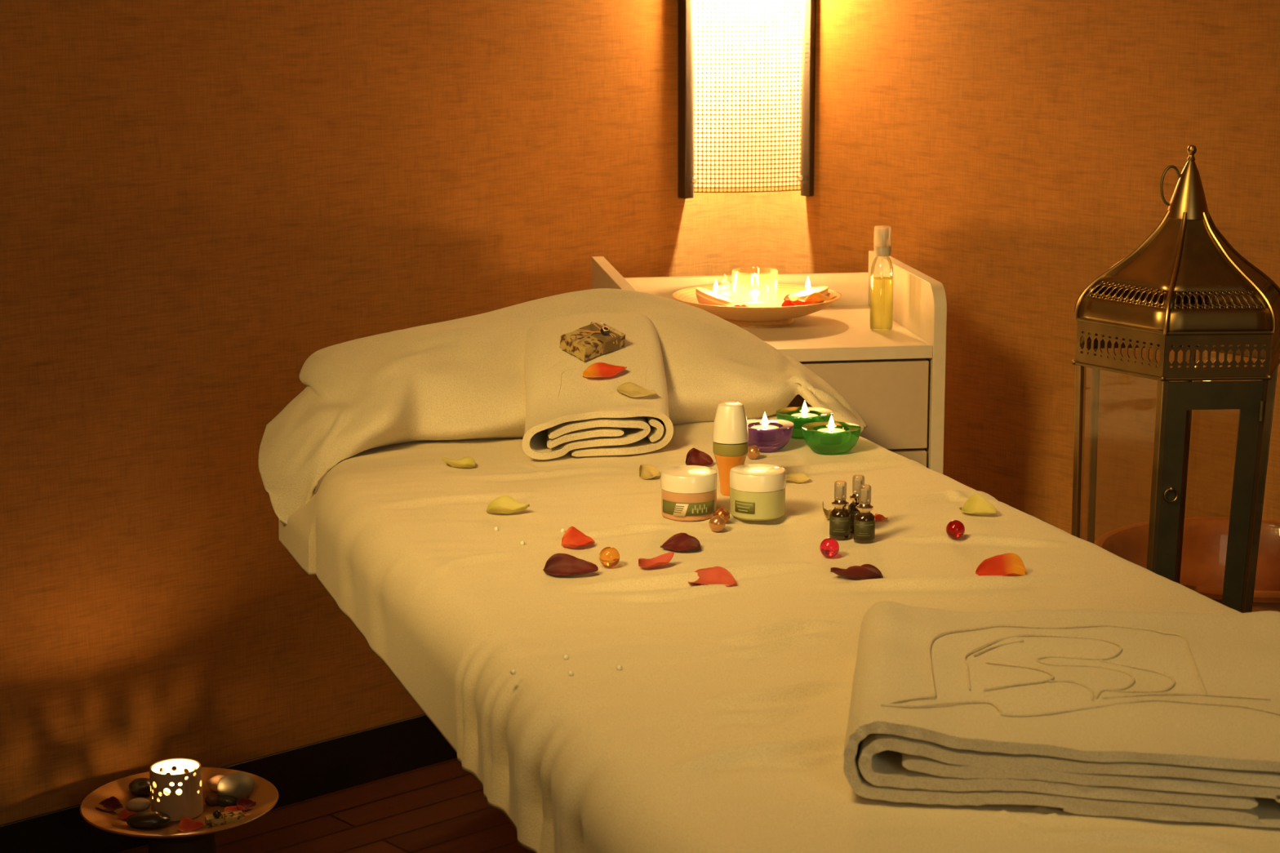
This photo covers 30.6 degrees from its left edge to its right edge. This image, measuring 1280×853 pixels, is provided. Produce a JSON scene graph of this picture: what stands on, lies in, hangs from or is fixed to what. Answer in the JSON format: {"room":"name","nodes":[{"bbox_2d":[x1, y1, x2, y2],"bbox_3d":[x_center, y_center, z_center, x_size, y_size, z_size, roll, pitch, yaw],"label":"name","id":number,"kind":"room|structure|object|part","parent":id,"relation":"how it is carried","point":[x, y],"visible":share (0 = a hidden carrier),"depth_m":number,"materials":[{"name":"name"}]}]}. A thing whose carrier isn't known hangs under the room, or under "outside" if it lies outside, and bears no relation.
{"room":"spa","nodes":[
{"label":"spa","id":0,"kind":"room"},
{"bbox_2d":[118,757,533,852],"bbox_3d":[0.504,1.261,1.275,11.000,0.100,10.000,0,11,0],"label":"floor","id":1,"kind":"structure","parent":0,"point":[440,807],"depth_m":3.96,"materials":[{"name":"brown wood"}]},
{"bbox_2d":[314,469,330,494],"bbox_3d":[0.200,0.567,2.523,0.757,0.768,2.260,-4,12,-18],"label":"massage table","id":2,"kind":"object","parent":1,"relation":"on","point":[319,482],"visible":0.02,"depth_m":3.11,"materials":[{"name":"fabric"}]},
{"bbox_2d":[278,404,1279,852],"bbox_3d":[0.188,0.271,2.470,0.812,0.210,2.320,-4,12,-18],"label":"sheet","id":3,"kind":"object","parent":2,"relation":"on","point":[722,726],"visible":0.62,"depth_m":2.40,"materials":[{"name":"fabric"}]},
{"bbox_2d":[442,456,475,467],"bbox_3d":[-0.238,0.047,3.070,0.046,0.013,0.028,4,12,20],"label":"petal","id":4,"kind":"object","parent":3,"relation":"on","point":[466,461],"visible":1,"depth_m":3.07,"materials":[{"name":"yellow plant"}]},
{"bbox_2d":[485,495,529,514],"bbox_3d":[-0.159,0.095,2.811,0.051,0.020,0.035,-4,12,-19],"label":"petal","id":5,"kind":"object","parent":3,"relation":"on","point":[506,504],"visible":1,"depth_m":2.82,"materials":[{"name":"yellow plant"}]},
{"bbox_2d":[510,669,515,675],"bbox_3d":[-0.118,0.230,2.187,0.006,0.006,0.006,0,11,0],"label":"crystal","id":6,"kind":"object","parent":3,"relation":"on","point":[513,672],"visible":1,"depth_m":2.19},
{"bbox_2d":[563,654,568,659],"bbox_3d":[-0.070,0.220,2.228,0.006,0.006,0.006,0,11,0],"label":"crystal","id":7,"kind":"object","parent":3,"relation":"on","point":[565,656],"visible":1,"depth_m":2.23},
{"bbox_2d":[542,553,598,575],"bbox_3d":[-0.075,0.151,2.534,0.060,0.020,0.031,1,11,3],"label":"petal","id":8,"kind":"object","parent":3,"relation":"on","point":[558,564],"visible":1,"depth_m":2.54,"materials":[{"name":"red plant"}]},
{"bbox_2d":[568,670,573,675],"bbox_3d":[-0.064,0.230,2.181,0.006,0.006,0.006,0,11,0],"label":"crystal","id":9,"kind":"object","parent":3,"relation":"on","point":[571,673],"visible":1,"depth_m":2.18},
{"bbox_2d":[560,526,595,547],"bbox_3d":[-0.070,0.127,2.653,0.038,0.022,0.027,-3,12,-16],"label":"petal","id":10,"kind":"object","parent":3,"relation":"on","point":[572,537],"visible":1,"depth_m":2.66,"materials":[{"name":"plant"}]},
{"bbox_2d":[521,312,673,459],"bbox_3d":[-0.062,-0.063,3.268,0.213,0.145,0.396,0,11,0],"label":"rolled towel","id":11,"kind":"object","parent":3,"relation":"on","point":[566,411],"visible":0.89,"depth_m":3.19,"materials":[{"name":"fabric"}]},
{"bbox_2d":[559,321,625,361],"bbox_3d":[-0.066,-0.120,3.273,0.058,0.044,0.081,10,15,42],"label":"soap bar","id":12,"kind":"object","parent":11,"relation":"on","point":[592,340],"visible":1,"depth_m":3.26,"materials":[{"name":"beige"}]},
{"bbox_2d":[582,362,626,377],"bbox_3d":[-0.048,-0.077,3.217,0.064,0.018,0.027,-4,12,-17],"label":"petal","id":13,"kind":"object","parent":11,"relation":"on","point":[597,370],"visible":1,"depth_m":3.22,"materials":[{"name":"orange plant"}]},
{"bbox_2d":[617,382,657,397],"bbox_3d":[-0.004,-0.050,3.194,0.054,0.016,0.031,-3,12,-14],"label":"petal","id":14,"kind":"object","parent":11,"relation":"on","point":[628,388],"visible":1,"depth_m":3.20,"materials":[{"name":"beige plant"}]},
{"bbox_2d":[599,546,619,567],"bbox_3d":[-0.034,0.143,2.564,0.023,0.023,0.023,0,11,0],"label":"bead","id":15,"kind":"object","parent":3,"relation":"on","point":[609,557],"visible":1,"depth_m":2.56,"materials":[{"name":"orange glass"}]},
{"bbox_2d":[616,665,622,670],"bbox_3d":[-0.019,0.227,2.197,0.006,0.006,0.006,0,11,0],"label":"crystal","id":16,"kind":"object","parent":3,"relation":"on","point":[618,667],"visible":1,"depth_m":2.19},
{"bbox_2d":[639,464,660,479],"bbox_3d":[0.012,0.058,2.997,0.026,0.016,0.026,1,11,6],"label":"petal","id":17,"kind":"object","parent":3,"relation":"on","point":[646,471],"visible":1,"depth_m":3.00,"materials":[{"name":"yellow plant"}]},
{"bbox_2d":[638,551,674,568],"bbox_3d":[0.018,0.146,2.564,0.042,0.016,0.023,-7,13,-31],"label":"petal","id":18,"kind":"object","parent":3,"relation":"on","point":[660,561],"visible":1,"depth_m":2.57,"materials":[{"name":"plant"}]},
{"bbox_2d":[660,533,701,551],"bbox_3d":[0.047,0.131,2.631,0.046,0.017,0.028,-2,12,-9],"label":"petal","id":19,"kind":"object","parent":3,"relation":"on","point":[680,541],"visible":1,"depth_m":2.64,"materials":[{"name":"red plant"}]},
{"bbox_2d":[661,465,717,521],"bbox_3d":[0.058,0.080,2.787,0.067,0.056,0.068,0,11,1],"label":"jar","id":20,"kind":"object","parent":3,"relation":"on","point":[688,492],"visible":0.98,"depth_m":2.76,"materials":[{"name":"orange plastic"}]},
{"bbox_3d":[0.058,0.063,2.784,0.067,0.021,0.067,0,11,1],"label":"lid","id":21,"kind":"part","parent":20,"relation":"part of","materials":[{"name":"white plastic"}]},
{"bbox_2d":[685,448,713,466],"bbox_3d":[0.075,0.041,3.066,0.032,0.022,0.032,9,14,38],"label":"petal","id":22,"kind":"object","parent":3,"relation":"on","point":[695,456],"visible":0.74,"depth_m":3.07,"materials":[{"name":"red plant"}]},
{"bbox_2d":[688,566,737,586],"bbox_3d":[0.075,0.161,2.493,0.036,0.017,0.054,-11,16,-44],"label":"petal","id":23,"kind":"object","parent":3,"relation":"on","point":[716,575],"visible":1,"depth_m":2.50,"materials":[{"name":"plant"}]},
{"bbox_2d":[708,515,725,532],"bbox_3d":[0.090,0.113,2.720,0.020,0.020,0.020,0,11,0],"label":"bead","id":24,"kind":"object","parent":3,"relation":"on","point":[717,523],"visible":1,"depth_m":2.71,"materials":[{"name":"brown glass"}]},
{"bbox_2d":[713,507,729,523],"bbox_3d":[0.096,0.105,2.759,0.020,0.020,0.020,0,11,0],"label":"bead","id":25,"kind":"object","parent":3,"relation":"on","point":[724,513],"visible":0.56,"depth_m":2.75,"materials":[{"name":"orange glass"}]},
{"bbox_2d":[712,401,748,495],"bbox_3d":[0.112,0.027,2.899,0.044,0.115,0.044,0,11,0],"label":"lotion bottle","id":26,"kind":"object","parent":3,"relation":"on","point":[730,433],"visible":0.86,"depth_m":2.88,"materials":[{"name":"plastic"}]},
{"bbox_2d":[746,444,759,459],"bbox_3d":[0.151,0.034,3.112,0.019,0.019,0.019,0,11,0],"label":"bead","id":27,"kind":"object","parent":3,"relation":"on","point":[753,451],"visible":0.92,"depth_m":3.11,"materials":[{"name":"orange glass"}]},
{"bbox_2d":[729,463,786,520],"bbox_3d":[0.140,0.078,2.778,0.067,0.056,0.067,0,11,3],"label":"jar","id":28,"kind":"object","parent":3,"relation":"on","point":[757,491],"visible":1,"depth_m":2.75,"materials":[{"name":"plastic"}]},
{"bbox_3d":[0.140,0.061,2.774,0.067,0.021,0.067,0,11,3],"label":"lid","id":29,"kind":"part","parent":28,"relation":"part of","materials":[{"name":"white plastic"}]},
{"bbox_2d":[747,413,794,452],"bbox_3d":[0.169,0.005,3.167,0.080,0.052,0.080,0,11,0],"label":"tealight holder","id":30,"kind":"object","parent":3,"relation":"on","point":[763,432],"visible":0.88,"depth_m":3.17,"materials":[{"name":"purple glass"}]},
{"bbox_2d":[750,424,778,440],"bbox_3d":[0.169,0.009,3.167,0.039,0.015,0.039,0,11,0],"label":"cup","id":31,"kind":"object","parent":30,"relation":"on","point":[765,433],"depth_m":3.15,"materials":[{"name":"metal"}]},
{"bbox_2d":[786,472,810,483],"bbox_3d":[0.197,0.065,2.973,0.028,0.011,0.033,-9,14,-37],"label":"petal","id":32,"kind":"object","parent":3,"relation":"on","point":[798,477],"visible":0.87,"depth_m":2.98,"materials":[{"name":"yellow plant"}]},
{"bbox_2d":[775,400,833,439],"bbox_3d":[0.229,-0.011,3.252,0.080,0.052,0.080,0,11,0],"label":"tealight holder","id":33,"kind":"object","parent":3,"relation":"on","point":[799,416],"visible":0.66,"depth_m":3.24,"materials":[{"name":"green glass"}]},
{"bbox_2d":[791,413,818,416],"bbox_3d":[0.229,-0.008,3.252,0.039,0.015,0.039,0,11,0],"label":"cup","id":34,"kind":"object","parent":33,"relation":"on","point":[792,414],"depth_m":3.27,"materials":[{"name":"wax"}]},
{"bbox_2d":[822,501,831,519],"bbox_3d":[0.229,0.098,2.784,0.026,0.022,0.030,0,11,1],"label":"petal","id":35,"kind":"object","parent":3,"relation":"on","point":[826,513],"visible":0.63,"depth_m":2.79,"materials":[{"name":"yellow plant"}]},
{"bbox_2d":[819,537,839,557],"bbox_3d":[0.211,0.135,2.600,0.022,0.022,0.022,0,11,0],"label":"bead","id":36,"kind":"object","parent":3,"relation":"on","point":[828,547],"visible":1,"depth_m":2.59,"materials":[{"name":"red glass"}]},
{"bbox_2d":[801,414,861,454],"bbox_3d":[0.258,0.009,3.152,0.080,0.052,0.080,0,11,0],"label":"tealight holder","id":37,"kind":"object","parent":3,"relation":"on","point":[831,437],"visible":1,"depth_m":3.13,"materials":[{"name":"green glass"}]},
{"bbox_2d":[817,427,845,431],"bbox_3d":[0.258,0.013,3.152,0.039,0.015,0.039,0,11,0],"label":"cup","id":38,"kind":"object","parent":37,"relation":"on","point":[819,429],"depth_m":3.17,"materials":[{"name":"wax"}]},
{"bbox_2d":[829,480,850,540],"bbox_3d":[0.230,0.096,2.685,0.024,0.066,0.025,1,11,5],"label":"vial","id":39,"kind":"object","parent":3,"relation":"on","point":[839,516],"visible":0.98,"depth_m":2.68,"materials":[{"name":"brown glass"}]},
{"bbox_2d":[829,507,850,540],"bbox_3d":[0.230,0.111,2.689,0.024,0.036,0.024,1,11,5],"label":"bottle","id":40,"kind":"object","parent":39,"relation":"attached to","point":[839,517],"depth_m":2.68,"materials":[{"name":"brown glass"}]},
{"bbox_2d":[847,475,864,533],"bbox_3d":[0.253,0.090,2.718,0.024,0.066,0.025,1,11,5],"label":"vial","id":41,"kind":"object","parent":3,"relation":"on","point":[854,497],"visible":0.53,"depth_m":2.71,"materials":[{"name":"brown glass"}]},
{"bbox_2d":[830,564,883,579],"bbox_3d":[0.233,0.155,2.513,0.056,0.018,0.028,2,12,9],"label":"petal","id":42,"kind":"object","parent":3,"relation":"on","point":[866,571],"visible":1,"depth_m":2.50,"materials":[{"name":"red plant"}]},
{"bbox_2d":[853,484,875,543],"bbox_3d":[0.256,0.100,2.668,0.024,0.066,0.025,1,11,6],"label":"vial","id":43,"kind":"object","parent":3,"relation":"on","point":[864,520],"visible":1,"depth_m":2.66,"materials":[{"name":"brown glass"}]},
{"bbox_2d":[853,511,875,543],"bbox_3d":[0.256,0.114,2.671,0.024,0.036,0.024,1,11,6],"label":"bottle","id":44,"kind":"object","parent":43,"relation":"attached to","point":[864,521],"depth_m":2.66,"materials":[{"name":"brown glass"}]},
{"bbox_2d":[874,513,888,520],"bbox_3d":[0.281,0.107,2.768,0.020,0.010,0.025,11,16,43],"label":"petal","id":45,"kind":"object","parent":3,"relation":"on","point":[877,517],"visible":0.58,"depth_m":2.76,"materials":[{"name":"red plant"}]},
{"bbox_2d":[946,520,964,538],"bbox_3d":[0.360,0.117,2.670,0.022,0.022,0.022,0,11,0],"label":"bead","id":46,"kind":"object","parent":3,"relation":"on","point":[955,529],"visible":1,"depth_m":2.66,"materials":[{"name":"red glass"}]},
{"bbox_2d":[958,494,995,515],"bbox_3d":[0.402,0.095,2.788,0.048,0.021,0.028,8,14,35],"label":"petal","id":47,"kind":"object","parent":3,"relation":"on","point":[975,504],"visible":1,"depth_m":2.80,"materials":[{"name":"yellow plant"}]},
{"bbox_2d":[975,552,1026,575],"bbox_3d":[0.389,0.150,2.519,0.053,0.022,0.034,2,12,13],"label":"petal","id":48,"kind":"object","parent":3,"relation":"on","point":[1006,564],"visible":1,"depth_m":2.53,"materials":[{"name":"orange plant"}]},
{"bbox_2d":[843,600,1279,827],"bbox_3d":[0.397,0.232,1.994,0.471,0.066,0.492,0,11,0],"label":"folded towel","id":49,"kind":"object","parent":3,"relation":"on","point":[1159,716],"visible":1,"depth_m":1.89,"materials":[{"name":"fabric"}]},
{"bbox_3d":[-0.047,-0.076,3.439,0.500,0.096,0.140,-4,12,-18],"label":"pillow","id":50,"kind":"object","parent":3,"relation":"on","visible":0},
{"bbox_2d":[257,288,867,524],"bbox_3d":[-0.108,-0.047,3.377,0.907,0.265,0.350,-4,12,-18],"label":"pillow cover","id":51,"kind":"object","parent":50,"relation":"on","point":[463,378],"visible":0.86,"depth_m":3.28,"materials":[{"name":"fabric"}]},
{"bbox_2d":[591,250,946,474],"bbox_3d":[0.202,0.195,3.970,0.513,0.925,0.451,-2,12,-8],"label":"nightstand","id":52,"kind":"object","parent":1,"relation":"on","point":[895,379],"visible":0.14,"depth_m":3.74,"materials":[{"name":"white laminate"}]},
{"bbox_3d":[-0.042,0.202,3.937,0.021,0.925,0.451,-2,12,-8],"label":"panel","id":53,"kind":"part","parent":52,"relation":"part of","materials":[{"name":"white laminate"}]},
{"bbox_3d":[0.172,0.146,4.182,0.470,0.837,0.011,-2,12,-8],"label":"panel","id":54,"kind":"part","parent":52,"relation":"part of","materials":[{"name":"white laminate"}]},
{"bbox_2d":[671,283,841,327],"bbox_3d":[0.197,-0.199,3.946,0.286,0.046,0.286,0,11,0],"label":"plate","id":55,"kind":"object","parent":52,"relation":"on","point":[767,316],"visible":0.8,"depth_m":3.89,"materials":[{"name":"white ceramic"}]},
{"bbox_2d":[695,280,733,306],"bbox_3d":[0.127,-0.220,3.930,0.067,0.055,0.067,10,15,42],"label":"candle","id":56,"kind":"object","parent":55,"relation":"on","point":[705,296],"visible":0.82,"depth_m":3.91,"materials":[{"name":"wax"}]},
{"bbox_2d":[717,274,732,298],"bbox_3d":[0.142,-0.232,3.982,0.040,0.055,0.044,-3,12,-14],"label":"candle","id":57,"kind":"object","parent":55,"relation":"in","point":[725,288],"visible":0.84,"depth_m":3.97,"materials":[{"name":"wax"}]},
{"bbox_2d":[733,304,748,306],"bbox_3d":[0.169,-0.197,3.872,0.030,0.012,0.030,-9,14,-37],"label":"petal","id":58,"kind":"object","parent":55,"relation":"on","point":[735,305],"visible":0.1,"depth_m":3.86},
{"bbox_2d":[731,267,777,306],"bbox_3d":[0.192,-0.225,3.922,0.077,0.074,0.077,0,11,0],"label":"glass votive","id":59,"kind":"object","parent":55,"relation":"in","point":[736,275],"visible":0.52,"depth_m":3.91,"materials":[{"name":"glass"}]},
{"bbox_2d":[743,300,766,306],"bbox_3d":[0.193,-0.202,3.927,0.039,0.015,0.039,0,11,0],"label":"cup","id":60,"kind":"object","parent":59,"relation":"on","point":[748,303],"depth_m":3.92,"materials":[{"name":"wax"}]},
{"bbox_2d":[777,299,784,306],"bbox_3d":[0.241,-0.205,3.967,0.025,0.019,0.019,0,11,0],"label":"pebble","id":61,"kind":"object","parent":55,"relation":"in","point":[780,301],"visible":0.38,"depth_m":3.96,"materials":[{"name":"stone"}]},
{"bbox_2d":[783,293,791,300],"bbox_3d":[0.259,-0.214,3.979,0.028,0.024,0.020,0,11,0],"label":"pebble","id":62,"kind":"object","parent":55,"relation":"on","point":[786,298],"visible":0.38,"depth_m":3.97,"materials":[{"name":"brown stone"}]},
{"bbox_2d":[781,300,796,306],"bbox_3d":[0.259,-0.202,3.881,0.050,0.014,0.030,-2,12,-9],"label":"petal","id":63,"kind":"object","parent":55,"relation":"on","point":[786,303],"visible":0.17,"depth_m":3.89,"materials":[{"name":"plant"}]},
{"bbox_2d":[791,299,814,305],"bbox_3d":[0.270,-0.205,3.863,0.035,0.012,0.033,4,12,20],"label":"petal","id":64,"kind":"object","parent":55,"relation":"on","point":[798,302],"visible":0.98,"depth_m":3.85,"materials":[{"name":"plant"}]},
{"bbox_2d":[788,276,828,303],"bbox_3d":[0.283,-0.227,3.941,0.068,0.054,0.068,10,15,41],"label":"candle","id":65,"kind":"object","parent":55,"relation":"on","point":[802,295],"visible":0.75,"depth_m":3.93,"materials":[{"name":"wax"}]},
{"bbox_2d":[788,285,828,303],"bbox_3d":[0.286,-0.217,3.943,0.069,0.022,0.069,-14,11,3],"label":"candle cup","id":66,"kind":"object","parent":65,"relation":"on","point":[802,295],"depth_m":3.93,"materials":[{"name":"wax"}]},
{"bbox_2d":[804,292,836,301],"bbox_3d":[0.301,-0.215,3.889,0.055,0.014,0.030,-3,12,-15],"label":"petal","id":67,"kind":"object","parent":55,"relation":"on","point":[816,296],"visible":1,"depth_m":3.90,"materials":[{"name":"orange plant"}]},
{"bbox_2d":[739,305,932,361],"bbox_3d":[0.202,-0.154,3.894,0.470,0.021,0.437,-2,12,-8],"label":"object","id":68,"kind":"object","parent":52,"relation":"attached to","point":[833,333],"depth_m":3.79,"materials":[{"name":"white laminate"}]},
{"bbox_3d":[0.230,-0.030,3.715,0.461,0.142,0.024,-2,12,-8],"label":"drawer","id":69,"kind":"part","parent":52,"relation":"part of","materials":[{"name":"laminate"}]},
{"bbox_2d":[869,225,893,331],"bbox_3d":[0.398,-0.244,3.849,0.038,0.172,0.038,0,11,0],"label":"bottle","id":70,"kind":"object","parent":52,"relation":"on","point":[882,250],"visible":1,"depth_m":3.85,"materials":[{"name":"clear glass"}]},
{"bbox_3d":[0.446,0.187,4.003,0.021,0.925,0.451,-2,12,-8],"label":"panel","id":71,"kind":"part","parent":52,"relation":"part of","materials":[{"name":"white laminate"}]},
{"bbox_3d":[0.230,0.122,3.745,0.461,0.157,0.024,-2,12,-8],"label":"drawer","id":72,"kind":"part","parent":52,"relation":"part of","materials":[{"name":"laminate"}]},
{"bbox_2d":[1094,517,1279,612],"bbox_3d":[0.899,0.465,3.522,0.456,0.568,0.456,0,11,0],"label":"bowl","id":73,"kind":"object","parent":1,"relation":"on","point":[1205,540],"visible":0.19,"depth_m":3.65,"materials":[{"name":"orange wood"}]},
{"bbox_3d":[-0.710,0.668,3.634,0.154,0.136,0.154,0,11,0],"label":"pedestal stand","id":74,"kind":"object","parent":1,"relation":"on","visible":0},
{"bbox_2d":[80,767,278,838],"bbox_3d":[-0.711,0.589,3.618,0.302,0.024,0.302,0,11,0],"label":"plate","id":75,"kind":"object","parent":74,"relation":"on","point":[265,794],"visible":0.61,"depth_m":3.60,"materials":[{"name":"orange ceramic"}]},
{"bbox_2d":[95,796,123,812],"bbox_3d":[-0.819,0.583,3.609,0.044,0.016,0.035,-2,12,-7],"label":"petal","id":76,"kind":"object","parent":75,"relation":"on","point":[113,803],"visible":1,"depth_m":3.61,"materials":[{"name":"red plant"}]},
{"bbox_2d":[117,809,137,819],"bbox_3d":[-0.781,0.595,3.576,0.040,0.013,0.018,5,13,24],"label":"petal","id":77,"kind":"object","parent":75,"relation":"on","point":[124,814],"visible":0.49,"depth_m":3.58,"materials":[{"name":"red plant"}]},
{"bbox_2d":[125,798,151,811],"bbox_3d":[-0.775,0.585,3.618,0.038,0.019,0.028,-1,11,-5],"label":"pebble","id":78,"kind":"object","parent":75,"relation":"on","point":[136,804],"visible":1,"depth_m":3.61,"materials":[{"name":"stone"}]},
{"bbox_2d":[128,777,150,795],"bbox_3d":[-0.782,0.566,3.677,0.042,0.028,0.036,-3,12,-14],"label":"stone","id":79,"kind":"object","parent":75,"relation":"on","point":[139,786],"visible":0.84,"depth_m":3.66,"materials":[{"name":"black stone"}]},
{"bbox_2d":[125,810,170,828],"bbox_3d":[-0.745,0.596,3.547,0.067,0.024,0.043,-1,11,-4],"label":"stone","id":80,"kind":"object","parent":75,"relation":"on","point":[147,819],"visible":1,"depth_m":3.53,"materials":[{"name":"black stone"}]},
{"bbox_2d":[149,758,203,822],"bbox_3d":[-0.714,0.559,3.603,0.078,0.076,0.078,2,12,11],"label":"votive","id":81,"kind":"object","parent":75,"relation":"on","point":[178,795],"visible":0.98,"depth_m":3.58,"materials":[{"name":"ceramic"}]},
{"bbox_2d":[177,817,203,831],"bbox_3d":[-0.678,0.601,3.526,0.038,0.018,0.025,-4,12,-19],"label":"petal","id":82,"kind":"object","parent":75,"relation":"on","point":[185,824],"visible":1,"depth_m":3.53,"materials":[{"name":"red plant"}]},
{"bbox_2d":[204,792,219,806],"bbox_3d":[-0.665,0.581,3.643,0.026,0.020,0.022,-1,11,-4],"label":"stone","id":83,"kind":"object","parent":75,"relation":"on","point":[211,799],"visible":1,"depth_m":3.63,"materials":[{"name":"brown stone"}]},
{"bbox_2d":[206,775,224,791],"bbox_3d":[-0.664,0.564,3.693,0.039,0.026,0.031,0,11,-1],"label":"stone","id":84,"kind":"object","parent":75,"relation":"on","point":[212,783],"visible":0.6,"depth_m":3.68,"materials":[{"name":"beige stone"}]},
{"bbox_2d":[204,809,244,826],"bbox_3d":[-0.632,0.590,3.554,0.057,0.024,0.031,-4,12,-20],"label":"soap bar","id":85,"kind":"object","parent":75,"relation":"on","point":[217,818],"visible":1,"depth_m":3.54,"materials":[{"name":"beige"}]},
{"bbox_2d":[217,795,237,806],"bbox_3d":[-0.641,0.582,3.635,0.032,0.018,0.024,3,12,14],"label":"stone","id":86,"kind":"object","parent":75,"relation":"on","point":[224,801],"visible":0.98,"depth_m":3.63,"materials":[{"name":"black stone"}]},
{"bbox_2d":[224,804,245,813],"bbox_3d":[-0.622,0.591,3.591,0.031,0.012,0.024,1,11,4],"label":"petal","id":87,"kind":"object","parent":75,"relation":"on","point":[234,807],"visible":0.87,"depth_m":3.60,"materials":[{"name":"red plant"}]},
{"bbox_2d":[217,772,255,800],"bbox_3d":[-0.631,0.564,3.656,0.061,0.043,0.052,-4,12,-18],"label":"stone","id":88,"kind":"object","parent":75,"relation":"on","point":[238,785],"visible":0.98,"depth_m":3.64,"materials":[{"name":"grey stone"}]},
{"bbox_2d":[236,796,256,810],"bbox_3d":[-0.608,0.582,3.609,0.025,0.017,0.032,2,12,10],"label":"petal","id":89,"kind":"object","parent":75,"relation":"on","point":[243,802],"visible":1,"depth_m":3.61,"materials":[{"name":"red plant"}]},
{"bbox_3d":[0.697,0.588,3.200,0.300,0.458,0.300,0,11,0],"label":"stool","id":90,"kind":"object","parent":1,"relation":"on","visible":0},
{"bbox_2d":[1071,144,1279,613],"bbox_3d":[0.703,0.000,3.082,0.287,0.736,0.273,1,11,0],"label":"lantern","id":91,"kind":"object","parent":90,"relation":"on","point":[1184,287],"visible":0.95,"depth_m":2.98,"materials":[{"name":"gold metal"}]},
{"bbox_3d":[0.573,0.128,3.085,0.013,0.430,0.015,8,14,36],"label":"post","id":92,"kind":"part","parent":91,"relation":"part of","materials":[{"name":"gold metal"}]},
{"bbox_3d":[0.618,0.105,3.204,0.011,0.430,0.022,0,11,2],"label":"post","id":93,"kind":"part","parent":91,"relation":"part of","materials":[{"name":"gold metal"}]},
{"bbox_3d":[0.632,-0.198,2.971,0.133,0.139,0.130,1,11,0],"label":"roof panel","id":94,"kind":"part","parent":91,"relation":"part of","materials":[{"name":"gold metal"}]},
{"bbox_3d":[0.686,-0.225,3.114,0.141,0.139,0.116,1,11,0],"label":"roof panel","id":95,"kind":"part","parent":91,"relation":"part of","materials":[{"name":"gold metal"}]},
{"bbox_3d":[0.656,0.149,2.989,0.011,0.430,0.025,-4,12,-19],"label":"post","id":96,"kind":"part","parent":91,"relation":"part of","materials":[{"name":"gold metal"}]},
{"bbox_3d":[0.673,0.087,2.968,0.019,0.019,0.003,-2,12,-10],"label":"ring handle","id":97,"kind":"part","parent":91,"relation":"part of","materials":[{"name":"gold metal"}]},
{"bbox_3d":[0.744,0.103,3.225,0.030,0.430,0.013,-11,15,-42],"label":"post","id":98,"kind":"part","parent":91,"relation":"part of","materials":[{"name":"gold metal"}]},
{"bbox_3d":[0.723,0.148,2.996,0.130,0.423,0.016,-2,12,-10],"label":"door frame","id":99,"kind":"part","parent":91,"relation":"part of","materials":[{"name":"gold metal"}]},
{"bbox_3d":[0.728,-0.194,2.965,0.141,0.139,0.116,1,11,0],"label":"roof panel","id":100,"kind":"part","parent":91,"relation":"part of","materials":[{"name":"gold metal"}]},
{"bbox_3d":[0.762,-0.218,3.085,0.102,0.142,0.143,-10,15,-39],"label":"roof panel","id":101,"kind":"part","parent":91,"relation":"part of","materials":[{"name":"gold metal"}]},
{"bbox_3d":[0.774,-0.203,3.014,0.101,0.142,0.143,4,12,20],"label":"roof panel","id":102,"kind":"part","parent":91,"relation":"part of","materials":[{"name":"gold metal"}]},
{"bbox_3d":[0.783,0.147,3.011,0.020,0.430,0.022,1,11,0],"label":"post","id":103,"kind":"part","parent":91,"relation":"part of","materials":[{"name":"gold metal"}]},
{"bbox_3d":[0.804,0.135,3.072,0.021,0.427,0.125,4,12,20],"label":"glass pane","id":104,"kind":"part","parent":91,"relation":"part of","materials":[{"name":"clear glass"}]},
{"bbox_3d":[0.826,0.124,3.129,0.025,0.430,0.016,1,11,0],"label":"post","id":105,"kind":"part","parent":91,"relation":"part of","materials":[{"name":"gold metal"}]},
{"bbox_2d":[0,0,758,825],"bbox_3d":[-1.529,-0.521,3.060,4.800,2.700,0.100,-10,15,-40],"label":"wall","id":106,"kind":"structure","parent":0,"point":[200,200],"depth_m":3.85,"materials":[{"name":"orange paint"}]},
{"bbox_2d":[0,714,457,852],"bbox_3d":[-1.452,0.755,3.311,4.500,0.098,0.007,-10,15,-40],"label":"baseboard","id":107,"kind":"structure","parent":106,"relation":"attached to","point":[317,769],"depth_m":4.07,"materials":[{"name":"black wood"}]},
{"bbox_2d":[677,0,816,198],"bbox_3d":[0.199,-0.828,4.386,0.260,0.795,0.059,-3,12,-12],"label":"wall lamp","id":108,"kind":"object","parent":106,"relation":"attached to","point":[740,62],"visible":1,"depth_m":4.41,"materials":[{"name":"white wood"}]},
{"bbox_2d":[847,501,859,533],"bbox_3d":[0.253,0.104,2.721,0.024,0.036,0.024,1,11,5],"label":"bottle","id":109,"kind":"object","parent":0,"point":[851,508],"depth_m":2.71,"materials":[{"name":"brown glass"}]},
{"bbox_2d":[757,0,1279,541],"bbox_3d":[2.118,-0.417,2.482,0.100,2.700,5.800,-10,15,-40],"label":"wall","id":110,"kind":"structure","parent":0,"point":[1013,153],"depth_m":4.08,"materials":[{"name":"orange paint"}]}
]}

